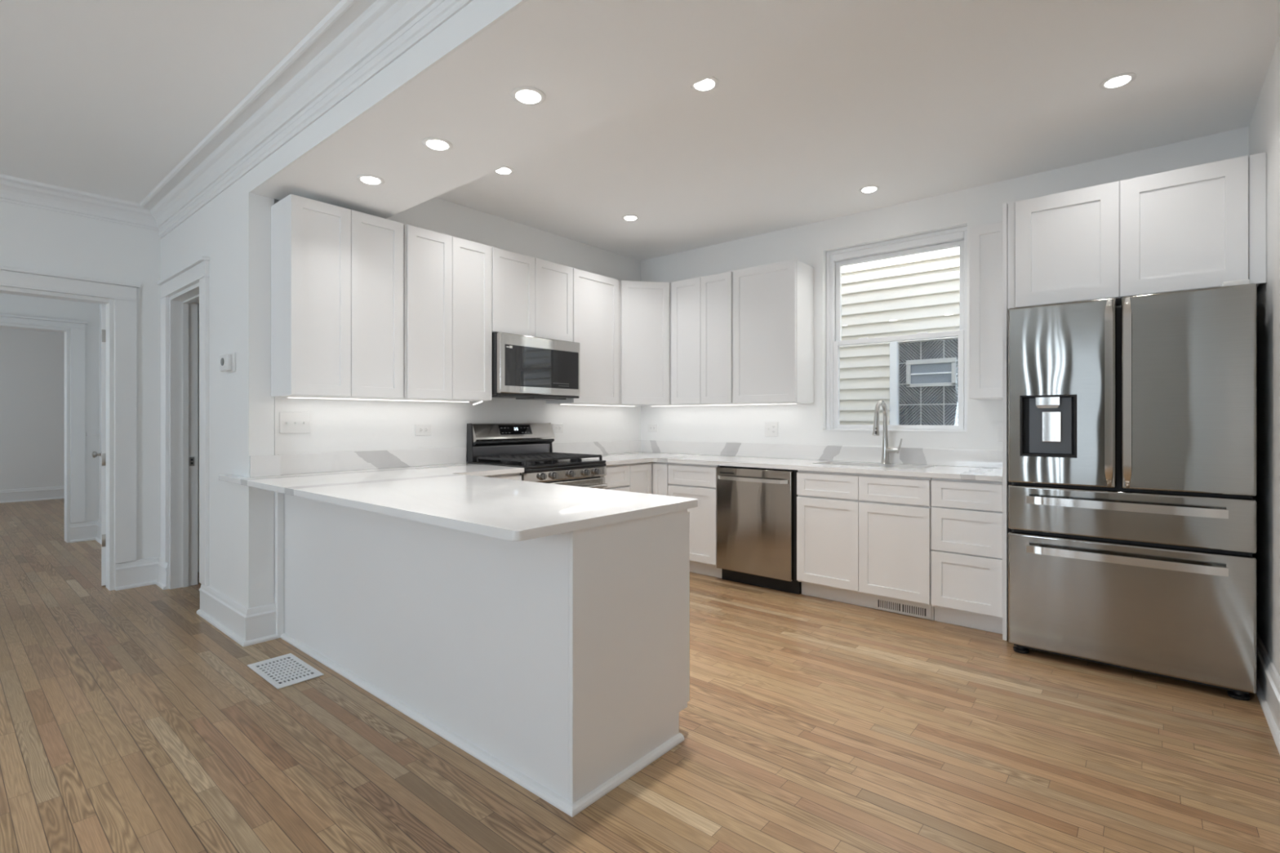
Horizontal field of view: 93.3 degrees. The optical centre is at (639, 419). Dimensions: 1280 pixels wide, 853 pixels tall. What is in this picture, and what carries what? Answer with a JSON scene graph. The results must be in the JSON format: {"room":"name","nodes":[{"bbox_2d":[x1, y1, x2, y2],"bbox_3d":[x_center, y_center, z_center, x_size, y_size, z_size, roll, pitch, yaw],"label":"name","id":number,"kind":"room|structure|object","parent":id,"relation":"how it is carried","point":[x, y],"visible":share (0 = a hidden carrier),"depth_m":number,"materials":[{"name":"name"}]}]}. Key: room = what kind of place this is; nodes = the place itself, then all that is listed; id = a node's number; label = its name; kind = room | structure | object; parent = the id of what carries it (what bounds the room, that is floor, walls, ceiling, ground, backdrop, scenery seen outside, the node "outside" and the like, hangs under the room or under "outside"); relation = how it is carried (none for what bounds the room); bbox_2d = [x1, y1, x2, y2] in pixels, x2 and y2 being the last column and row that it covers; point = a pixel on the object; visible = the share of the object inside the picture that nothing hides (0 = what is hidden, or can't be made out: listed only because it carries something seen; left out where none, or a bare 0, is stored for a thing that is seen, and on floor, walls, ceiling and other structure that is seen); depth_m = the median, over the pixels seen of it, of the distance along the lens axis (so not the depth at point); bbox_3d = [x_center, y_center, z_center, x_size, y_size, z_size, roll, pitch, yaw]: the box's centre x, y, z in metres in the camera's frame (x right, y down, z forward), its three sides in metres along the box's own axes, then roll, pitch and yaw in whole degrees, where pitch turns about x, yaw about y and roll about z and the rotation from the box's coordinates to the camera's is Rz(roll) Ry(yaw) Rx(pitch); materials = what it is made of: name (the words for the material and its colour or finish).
{"room":"kitchen","nodes":[
{"label":"kitchen","id":0,"kind":"room"},
{"bbox_2d":[0,328,64,489],"bbox_3d":[-9.588,-0.088,8.757,0.250,2.620,5.400,0,0,40],"label":"wall","id":1,"kind":"structure","parent":0,"point":[32,362],"depth_m":9.08,"materials":[{"name":"white paint"}]},
{"bbox_2d":[0,485,64,502],"bbox_3d":[-9.478,1.126,8.664,0.036,0.192,4.960,0,0,40],"label":"baseboard","id":2,"kind":"structure","parent":1,"relation":"attached to","point":[9,495],"depth_m":9.07,"materials":[{"name":"white wood"}]},
{"bbox_2d":[0,327,64,333],"bbox_3d":[-6.411,-1.388,7.054,7.300,0.100,6.900,0,0,40],"label":"ceiling","id":3,"kind":"structure","parent":0,"point":[0,327],"depth_m":9.06,"materials":[{"name":"white paint"}]},
{"bbox_2d":[0,293,99,542],"bbox_3d":[-6.615,-0.088,5.001,0.160,2.620,3.500,0,0,40],"label":"wall","id":4,"kind":"structure","parent":0,"point":[12,304],"depth_m":6.10,"materials":[{"name":"white paint"}]},
{"bbox_2d":[0,313,88,542],"bbox_3d":[-6.024,0.120,5.664,0.202,2.203,1.243,0,0,40],"label":"trim","id":5,"kind":"structure","parent":4,"relation":"attached to","point":[77,328],"depth_m":6.01,"materials":[{"name":"white wood"}]},
{"bbox_2d":[85,431,99,435],"bbox_3d":[-5.547,0.147,6.127,0.016,0.040,0.099,0,0,40],"label":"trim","id":6,"kind":"structure","parent":4,"relation":"attached to","point":[87,433],"depth_m":6.12,"materials":[{"name":"white wood"}]},
{"bbox_2d":[0,200,159,590],"bbox_3d":[-5.352,-0.166,2.559,0.140,2.775,5.600,0,0,40],"label":"wall","id":7,"kind":"structure","parent":0,"point":[32,238],"depth_m":4.38,"materials":[{"name":"white paint"}]},
{"bbox_2d":[0,266,140,591],"bbox_3d":[-4.078,0.119,4.034,0.184,2.205,1.134,0,0,40],"label":"trim","id":8,"kind":"structure","parent":7,"relation":"attached to","point":[124,295],"depth_m":4.34,"materials":[{"name":"white wood"}]},
{"bbox_2d":[92,305,105,586],"bbox_3d":[-4.152,0.191,4.694,0.164,2.038,0.790,0,0,-41],"label":"door","id":9,"kind":"structure","parent":7,"relation":"in","point":[95,454],"depth_m":4.40,"materials":[{"name":"white wood"}]},
{"bbox_2d":[99,171,274,608],"bbox_3d":[-3.780,-0.166,4.795,4.455,2.775,0.165,0,0,40],"label":"wall","id":10,"kind":"structure","parent":0,"point":[233,229],"depth_m":3.42,"materials":[{"name":"white paint"}]},
{"bbox_2d":[70,520,101,544],"bbox_3d":[-4.681,1.126,5.317,2.384,0.192,0.219,0,0,40],"label":"baseboard","id":11,"kind":"structure","parent":10,"relation":"attached to","point":[91,530],"depth_m":6.07,"materials":[{"name":"white wood"}]},
{"bbox_2d":[115,556,169,591],"bbox_3d":[-3.577,1.126,4.345,0.266,0.192,0.260,0,0,40],"label":"baseboard","id":12,"kind":"structure","parent":10,"relation":"attached to","point":[148,571],"depth_m":4.40,"materials":[{"name":"white wood"}]},
{"bbox_2d":[157,255,209,589],"bbox_3d":[-3.041,0.108,4.141,1.106,2.227,0.208,0,0,40],"label":"trim","id":13,"kind":"structure","parent":10,"relation":"attached to","point":[179,312],"depth_m":4.37,"materials":[{"name":"white wood"}]},
{"bbox_2d":[0,0,444,231],"bbox_3d":[-2.934,-1.476,0.614,6.064,0.133,5.130,0,0,40],"label":"trim","id":14,"kind":"structure","parent":10,"relation":"attached to","point":[353,32],"depth_m":2.95,"materials":[{"name":"white wood"}]},
{"bbox_2d":[219,352,235,373],"bbox_3d":[-2.371,-0.325,3.469,0.170,0.110,0.040,0,0,40],"label":"thermostat","id":15,"kind":"object","parent":10,"relation":"attached to","point":[227,362],"visible":1,"depth_m":3.44,"materials":[{"name":"white plastic"}]},
{"bbox_2d":[196,584,276,647],"bbox_3d":[-2.401,1.126,3.593,0.868,0.192,0.182,0,0,40],"label":"baseboard","id":16,"kind":"structure","parent":10,"relation":"attached to","point":[244,625],"depth_m":3.37,"materials":[{"name":"white wood"}]},
{"bbox_2d":[248,454,280,477],"bbox_3d":[-2.075,0.258,3.347,0.020,0.116,0.150,0,0,40],"label":"backsplash","id":17,"kind":"structure","parent":10,"relation":"attached to","point":[259,465],"depth_m":3.34,"materials":[{"name":"stone"}]},
{"bbox_2d":[158,0,472,238],"bbox_3d":[-1.276,-1.380,2.561,6.044,0.060,0.015,0,0,40],"label":"trim","id":18,"kind":"structure","parent":10,"relation":"attached to","point":[446,9],"depth_m":2.56,"materials":[{"name":"white wood"}]},
{"bbox_2d":[197,302,199,572],"bbox_3d":[-3.318,-0.063,5.462,4.300,2.570,1.440,0,0,40],"label":"wall","id":19,"kind":"structure","parent":0,"point":[198,303],"depth_m":4.84,"materials":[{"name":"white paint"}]},
{"bbox_2d":[248,0,528,192],"bbox_3d":[-0.540,-1.395,1.956,4.160,0.315,0.010,0,0,40],"label":"beam","id":20,"kind":"structure","parent":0,"point":[477,16],"depth_m":2.29,"materials":[{"name":"white paint"}]},
{"bbox_2d":[274,196,640,463],"bbox_3d":[-1.027,-0.166,4.757,0.130,2.775,3.380,0,0,40],"label":"wall","id":21,"kind":"structure","parent":0,"point":[336,425],"depth_m":4.36,"materials":[{"name":"white paint"}]},
{"bbox_2d":[279,412,310,433],"bbox_3d":[-1.993,0.019,3.498,0.020,0.122,0.165,0,0,40],"label":"light switch","id":22,"kind":"object","parent":21,"relation":"attached to","point":[289,422],"visible":1,"depth_m":3.50,"materials":[{"name":"white plastic"}]},
{"bbox_2d":[271,193,403,399],"bbox_3d":[-1.758,-0.660,3.537,0.327,1.064,0.640,0,0,40],"label":"upper cabinet","id":23,"kind":"object","parent":21,"relation":"attached to","point":[337,272],"visible":0.96,"depth_m":3.37,"materials":[{"name":"white paint"}]},
{"bbox_2d":[286,396,469,402],"bbox_3d":[-1.579,-0.123,3.802,0.024,0.008,1.170,0,0,40],"label":"light strip","id":24,"kind":"object","parent":23,"relation":"attached to","point":[286,397],"visible":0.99,"depth_m":3.71,"materials":[{"name":"white plastic"}]},
{"bbox_2d":[280,447,466,475],"bbox_3d":[-1.656,0.258,3.896,0.020,0.116,1.227,0,0,40],"label":"backsplash","id":25,"kind":"structure","parent":21,"relation":"attached to","point":[308,463],"depth_m":3.81,"materials":[{"name":"stone"}]},
{"bbox_2d":[414,424,431,435],"bbox_3d":[-1.476,0.072,4.117,0.008,0.076,0.122,0,0,40],"label":"wall outlet","id":26,"kind":"object","parent":21,"relation":"attached to","point":[420,429],"visible":1,"depth_m":4.12,"materials":[{"name":"white plastic"}]},
{"bbox_2d":[418,427,422,432],"bbox_3d":[-1.487,0.072,4.101,0.002,0.033,0.027,0,0,40],"label":"socket","id":27,"kind":"object","parent":26,"relation":"attached to","point":[420,429],"depth_m":4.10,"materials":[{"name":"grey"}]},
{"bbox_2d":[395,224,492,401],"bbox_3d":[-1.344,-0.660,4.027,0.327,1.064,0.629,0,0,40],"label":"upper cabinet","id":28,"kind":"object","parent":21,"relation":"attached to","point":[447,279],"visible":0.77,"depth_m":3.88,"materials":[{"name":"white paint"}]},
{"bbox_2d":[492,246,573,342],"bbox_3d":[-0.894,-0.898,4.559,0.327,0.588,0.759,0,0,40],"label":"upper cabinet","id":29,"kind":"object","parent":21,"relation":"attached to","point":[531,296],"visible":0.66,"depth_m":4.43,"materials":[{"name":"white paint"}]},
{"bbox_2d":[492,331,579,399],"bbox_3d":[-0.861,-0.378,4.532,0.410,0.448,0.756,0,0,40],"label":"microwave","id":30,"kind":"object","parent":29,"relation":"attached to","point":[527,367],"visible":0.91,"depth_m":4.34,"materials":[{"name":"grey metal"}]},
{"bbox_2d":[551,423,563,432],"bbox_3d":[-0.687,0.073,5.052,0.008,0.076,0.122,0,0,40],"label":"wall outlet","id":31,"kind":"object","parent":21,"relation":"attached to","point":[557,428],"visible":0.91,"depth_m":5.05,"materials":[{"name":"white plastic"}]},
{"bbox_2d":[546,267,618,404],"bbox_3d":[-0.470,-0.660,5.060,0.327,1.064,0.546,0,0,40],"label":"upper cabinet","id":32,"kind":"object","parent":21,"relation":"attached to","point":[595,296],"visible":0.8,"depth_m":4.96,"materials":[{"name":"white paint"}]},
{"bbox_2d":[560,404,634,406],"bbox_3d":[-0.349,-0.123,5.257,0.024,0.008,0.920,0,0,40],"label":"light strip","id":33,"kind":"object","parent":32,"relation":"attached to","point":[560,404],"visible":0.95,"depth_m":5.21,"materials":[{"name":"white plastic"}]},
{"bbox_2d":[551,440,640,454],"bbox_3d":[-0.376,0.258,5.411,0.020,0.116,1.180,0,0,40],"label":"backsplash","id":34,"kind":"structure","parent":21,"relation":"attached to","point":[632,446],"depth_m":5.41,"materials":[{"name":"stone"}]},
{"bbox_2d":[640,440,1002,468],"bbox_3d":[1.210,0.258,4.855,3.160,0.116,0.020,0,0,40],"label":"backsplash","id":35,"kind":"structure","parent":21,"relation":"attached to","point":[909,455],"depth_m":4.62,"materials":[{"name":"stone"}]},
{"bbox_2d":[251,0,887,218],"bbox_3d":[-0.318,-1.395,2.223,4.165,0.315,0.684,0,0,40],"label":"ceiling","id":36,"kind":"structure","parent":0,"point":[595,63],"depth_m":2.22,"materials":[{"name":"white paint"}]},
{"bbox_2d":[356,174,384,185],"bbox_3d":[-1.390,-1.231,3.119,0.132,0.014,0.132,0,0,40],"label":"recessed light","id":37,"kind":"object","parent":36,"relation":"in","point":[366,179],"visible":1,"depth_m":3.10,"materials":[{"name":"white plastic"}]},
{"bbox_2d":[422,137,453,151],"bbox_3d":[-0.910,-1.231,2.716,0.132,0.014,0.132,0,0,40],"label":"recessed light","id":38,"kind":"object","parent":36,"relation":"in","point":[432,143],"visible":1,"depth_m":2.70,"materials":[{"name":"white plastic"}]},
{"bbox_2d":[511,86,546,105],"bbox_3d":[-0.427,-1.231,2.312,0.132,0.014,0.132,0,0,40],"label":"recessed light","id":39,"kind":"object","parent":36,"relation":"in","point":[528,95],"visible":1,"depth_m":2.30,"materials":[{"name":"white plastic"}]},
{"bbox_2d":[0,498,1279,852],"bbox_3d":[-4.705,1.282,4.271,13.900,0.120,9.050,0,0,40],"label":"floor","id":40,"kind":"structure","parent":0,"point":[131,722],"depth_m":2.22,"materials":[{"name":"brown wood"}]},
{"bbox_2d":[247,653,324,688],"bbox_3d":[-1.727,1.219,2.939,0.404,0.006,0.200,0,0,40],"label":"floor vent","id":41,"kind":"object","parent":40,"relation":"in","point":[286,670],"visible":1,"depth_m":2.93,"materials":[{"name":"white metal"}]},
{"bbox_2d":[274,491,689,817],"bbox_3d":[-0.928,0.784,2.886,2.432,0.874,0.674,0,0,40],"label":"base cabinet","id":42,"kind":"object","parent":40,"relation":"on","point":[558,663],"visible":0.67,"depth_m":2.20,"materials":[{"name":"white paint"}]},
{"bbox_2d":[218,462,697,541],"bbox_3d":[-0.905,0.331,3.121,2.679,0.030,1.443,0,0,40],"label":"countertop","id":43,"kind":"structure","parent":42,"relation":"on","point":[453,495],"depth_m":2.44,"materials":[{"name":"stone"}]},
{"bbox_2d":[479,472,521,480],"bbox_3d":[-1.187,0.784,3.963,0.649,0.874,0.521,0,0,40],"label":"base cabinet","id":44,"kind":"object","parent":40,"relation":"on","point":[509,476],"visible":0.02,"depth_m":3.88,"materials":[{"name":"white paint"}]},
{"bbox_2d":[466,422,607,488],"bbox_3d":[-0.730,0.625,4.421,0.722,1.194,0.759,0,0,40],"label":"range","id":45,"kind":"object","parent":40,"relation":"on","point":[528,446],"visible":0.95,"depth_m":4.39,"materials":[{"name":"grey metal"}]},
{"bbox_2d":[466,458,605,469],"bbox_3d":[-0.751,0.315,4.439,0.666,0.020,0.759,0,0,40],"label":"cooktop","id":46,"kind":"object","parent":45,"relation":"in","point":[571,464],"depth_m":4.28,"materials":[{"name":"black metal"}]},
{"bbox_2d":[600,463,629,491],"bbox_3d":[-0.425,0.784,4.864,0.649,0.874,0.301,0,0,40],"label":"base cabinet","id":47,"kind":"object","parent":40,"relation":"on","point":[617,477],"visible":0.14,"depth_m":4.67,"materials":[{"name":"white paint"}]},
{"bbox_2d":[627,462,669,495],"bbox_3d":[0.025,0.784,5.276,0.806,0.874,0.906,0,0,40],"label":"base cabinet","id":48,"kind":"object","parent":40,"relation":"on","point":[647,477],"visible":0.23,"depth_m":4.92,"materials":[{"name":"white paint"}]},
{"bbox_2d":[582,452,1002,481],"bbox_3d":[0.827,0.331,4.400,3.162,0.030,1.210,0,0,40],"label":"countertop","id":49,"kind":"structure","parent":48,"relation":"on","point":[993,474],"depth_m":4.28,"materials":[{"name":"stone"}]},
{"bbox_2d":[872,400,902,464],"bbox_3d":[1.715,0.090,4.192,0.148,0.451,0.251,0,0,40],"label":"faucet","id":50,"kind":"object","parent":49,"relation":"on","point":[886,450],"visible":1,"depth_m":4.27,"materials":[{"name":"grey metal"}]},
{"bbox_2d":[667,462,721,577],"bbox_3d":[0.603,0.784,4.971,0.463,0.874,0.627,0,0,40],"label":"base cabinet","id":51,"kind":"object","parent":40,"relation":"on","point":[699,482],"visible":0.48,"depth_m":4.69,"materials":[{"name":"white paint"}]},
{"bbox_2d":[716,465,800,594],"bbox_3d":[1.003,0.785,4.577,0.637,0.871,0.674,0,0,40],"label":"dishwasher","id":52,"kind":"object","parent":40,"relation":"on","point":[757,507],"visible":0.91,"depth_m":4.35,"materials":[{"name":"grey metal"}]},
{"bbox_2d":[796,470,934,620],"bbox_3d":[1.605,0.784,4.123,0.857,0.874,0.627,0,0,40],"label":"base cabinet","id":53,"kind":"object","parent":40,"relation":"on","point":[860,536],"visible":0.76,"depth_m":3.87,"materials":[{"name":"white paint"}]},
{"bbox_2d":[872,595,931,619],"bbox_3d":[1.635,1.171,3.786,0.354,0.094,0.006,0,0,40],"label":"register","id":54,"kind":"object","parent":53,"relation":"attached to","point":[912,609],"visible":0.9,"depth_m":3.78,"materials":[{"name":"white paint"}]},
{"bbox_2d":[931,477,1002,634],"bbox_3d":[2.079,0.784,3.723,0.374,0.874,0.627,0,0,40],"label":"base cabinet","id":55,"kind":"object","parent":40,"relation":"on","point":[966,515],"visible":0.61,"depth_m":3.49,"materials":[{"name":"white paint"}]},
{"bbox_2d":[1002,203,1011,640],"bbox_3d":[2.224,0.013,3.586,0.021,2.415,0.649,0,0,40],"label":"end panel","id":56,"kind":"object","parent":40,"relation":"on","point":[1006,483],"visible":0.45,"depth_m":3.34,"materials":[{"name":"white paint"}]},
{"bbox_2d":[1008,279,1256,701],"bbox_3d":[2.493,0.309,3.126,0.917,1.826,0.806,0,0,40],"label":"refrigerator","id":57,"kind":"object","parent":40,"relation":"on","point":[1132,424],"visible":1,"depth_m":2.81,"materials":[{"name":"grey metal"}]},
{"bbox_2d":[0,0,1279,261],"bbox_3d":[-1.802,-1.603,1.818,6.300,0.120,9.050,0,0,40],"label":"ceiling","id":58,"kind":"structure","parent":0,"point":[911,100],"depth_m":2.96,"materials":[{"name":"white paint"}]},
{"bbox_2d":[493,166,514,174],"bbox_3d":[-0.846,-1.536,3.740,0.132,0.014,0.132,0,0,40],"label":"recessed light","id":59,"kind":"object","parent":58,"relation":"in","point":[506,170],"visible":0.78,"depth_m":3.73,"materials":[{"name":"white plastic"}]},
{"bbox_2d":[622,214,639,220],"bbox_3d":[-0.072,-1.536,4.621,0.132,0.014,0.132,0,0,40],"label":"recessed light","id":60,"kind":"object","parent":58,"relation":"in","point":[628,217],"visible":1,"depth_m":4.60,"materials":[{"name":"white plastic"}]},
{"bbox_2d":[690,76,719,92],"bbox_3d":[0.296,-1.536,2.778,0.132,0.014,0.132,0,0,40],"label":"recessed light","id":61,"kind":"object","parent":58,"relation":"in","point":[709,84],"visible":0.76,"depth_m":2.77,"materials":[{"name":"white plastic"}]},
{"bbox_2d":[858,185,879,193],"bbox_3d":[1.536,-1.536,4.048,0.132,0.014,0.132,0,0,40],"label":"recessed light","id":62,"kind":"object","parent":58,"relation":"in","point":[869,188],"visible":1,"depth_m":4.03,"materials":[{"name":"white plastic"}]},
{"bbox_2d":[1099,72,1136,88],"bbox_3d":[2.176,-1.536,2.754,0.132,0.014,0.132,0,0,40],"label":"recessed light","id":63,"kind":"object","parent":58,"relation":"in","point":[1119,80],"visible":1,"depth_m":2.74,"materials":[{"name":"white plastic"}]},
{"bbox_2d":[640,126,1248,450],"bbox_3d":[1.699,-0.166,4.587,4.515,2.775,0.200,0,0,40],"label":"wall","id":64,"kind":"structure","parent":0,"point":[800,424],"depth_m":4.54,"materials":[{"name":"white paint"}]},
{"bbox_2d":[617,280,672,406],"bbox_3d":[0.026,-0.660,5.435,0.602,1.064,0.662,0,0,40],"label":"upper cabinet","id":65,"kind":"object","parent":64,"relation":"attached to","point":[645,308],"visible":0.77,"depth_m":5.22,"materials":[{"name":"white paint"}]},
{"bbox_2d":[647,424,657,431],"bbox_3d":[0.121,0.083,5.783,0.122,0.076,0.008,0,0,40],"label":"wall outlet","id":66,"kind":"object","parent":64,"relation":"attached to","point":[651,428],"visible":1,"depth_m":5.78,"materials":[{"name":"white plastic"}]},
{"bbox_2d":[671,271,737,404],"bbox_3d":[0.604,-0.660,5.170,0.618,1.064,0.321,0,0,40],"label":"upper cabinet","id":67,"kind":"object","parent":64,"relation":"attached to","point":[702,307],"visible":0.8,"depth_m":5.03,"materials":[{"name":"white paint"}]},
{"bbox_2d":[651,403,796,406],"bbox_3d":[0.663,-0.123,5.161,1.450,0.008,0.024,0,0,40],"label":"light strip","id":68,"kind":"object","parent":67,"relation":"attached to","point":[759,403],"visible":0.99,"depth_m":5.12,"materials":[{"name":"white plastic"}]},
{"bbox_2d":[764,422,777,436],"bbox_3d":[1.077,0.080,4.969,0.122,0.119,0.018,0,0,40],"label":"wall outlet","id":69,"kind":"object","parent":64,"relation":"attached to","point":[771,428],"visible":1,"depth_m":4.97,"materials":[{"name":"white plastic"}]},
{"bbox_2d":[733,259,813,404],"bbox_3d":[1.051,-0.660,4.792,0.545,1.064,0.321,0,0,40],"label":"upper cabinet","id":70,"kind":"object","parent":64,"relation":"attached to","point":[773,304],"visible":0.91,"depth_m":4.65,"materials":[{"name":"white paint"}]},
{"bbox_2d":[822,226,967,432],"bbox_3d":[1.855,-0.614,4.429,1.006,1.400,0.169,0,0,40],"label":"window","id":71,"kind":"structure","parent":64,"relation":"attached to","point":[957,237],"depth_m":4.45,"materials":[{"name":"white plastic"}]},
{"bbox_2d":[968,221,1002,399],"bbox_3d":[2.230,-0.660,3.796,0.229,1.064,0.321,0,0,40],"label":"upper cabinet","id":72,"kind":"object","parent":64,"relation":"attached to","point":[985,241],"visible":0.59,"depth_m":3.69,"materials":[{"name":"white paint"}]},
{"bbox_2d":[1007,151,1266,309],"bbox_3d":[2.614,-0.902,3.256,0.998,0.584,0.649,0,0,40],"label":"upper cabinet","id":73,"kind":"object","parent":64,"relation":"attached to","point":[1202,226],"visible":0.82,"depth_m":2.96,"materials":[{"name":"white paint"}]},
{"bbox_2d":[1248,35,1279,675],"bbox_3d":[0.477,-0.166,-0.141,0.120,2.775,9.000,0,0,40],"label":"wall","id":74,"kind":"structure","parent":0,"point":[1264,124],"depth_m":2.65,"materials":[{"name":"white paint"}]},
{"bbox_2d":[1256,631,1279,755],"bbox_3d":[0.449,1.126,-0.052,0.036,0.192,8.480,0,0,40],"label":"baseboard","id":75,"kind":"structure","parent":74,"relation":"attached to","point":[1268,678],"depth_m":2.52,"materials":[{"name":"white wood"}]},
{"label":"outside","id":76,"kind":"structure","parent":0,"visible":0},
{"bbox_3d":[2.379,1.772,5.139,13.000,0.100,1.480,0,0,40],"label":"ground","id":77,"kind":"structure","parent":76,"visible":0},
{"bbox_2d":[839,246,959,425],"bbox_3d":[3.123,-1.020,5.245,9.000,5.485,0.195,0,0,40],"label":"neighboring house","id":78,"kind":"structure","parent":77,"relation":"on","point":[917,380],"depth_m":5.74,"materials":[{"name":"white plastic"}]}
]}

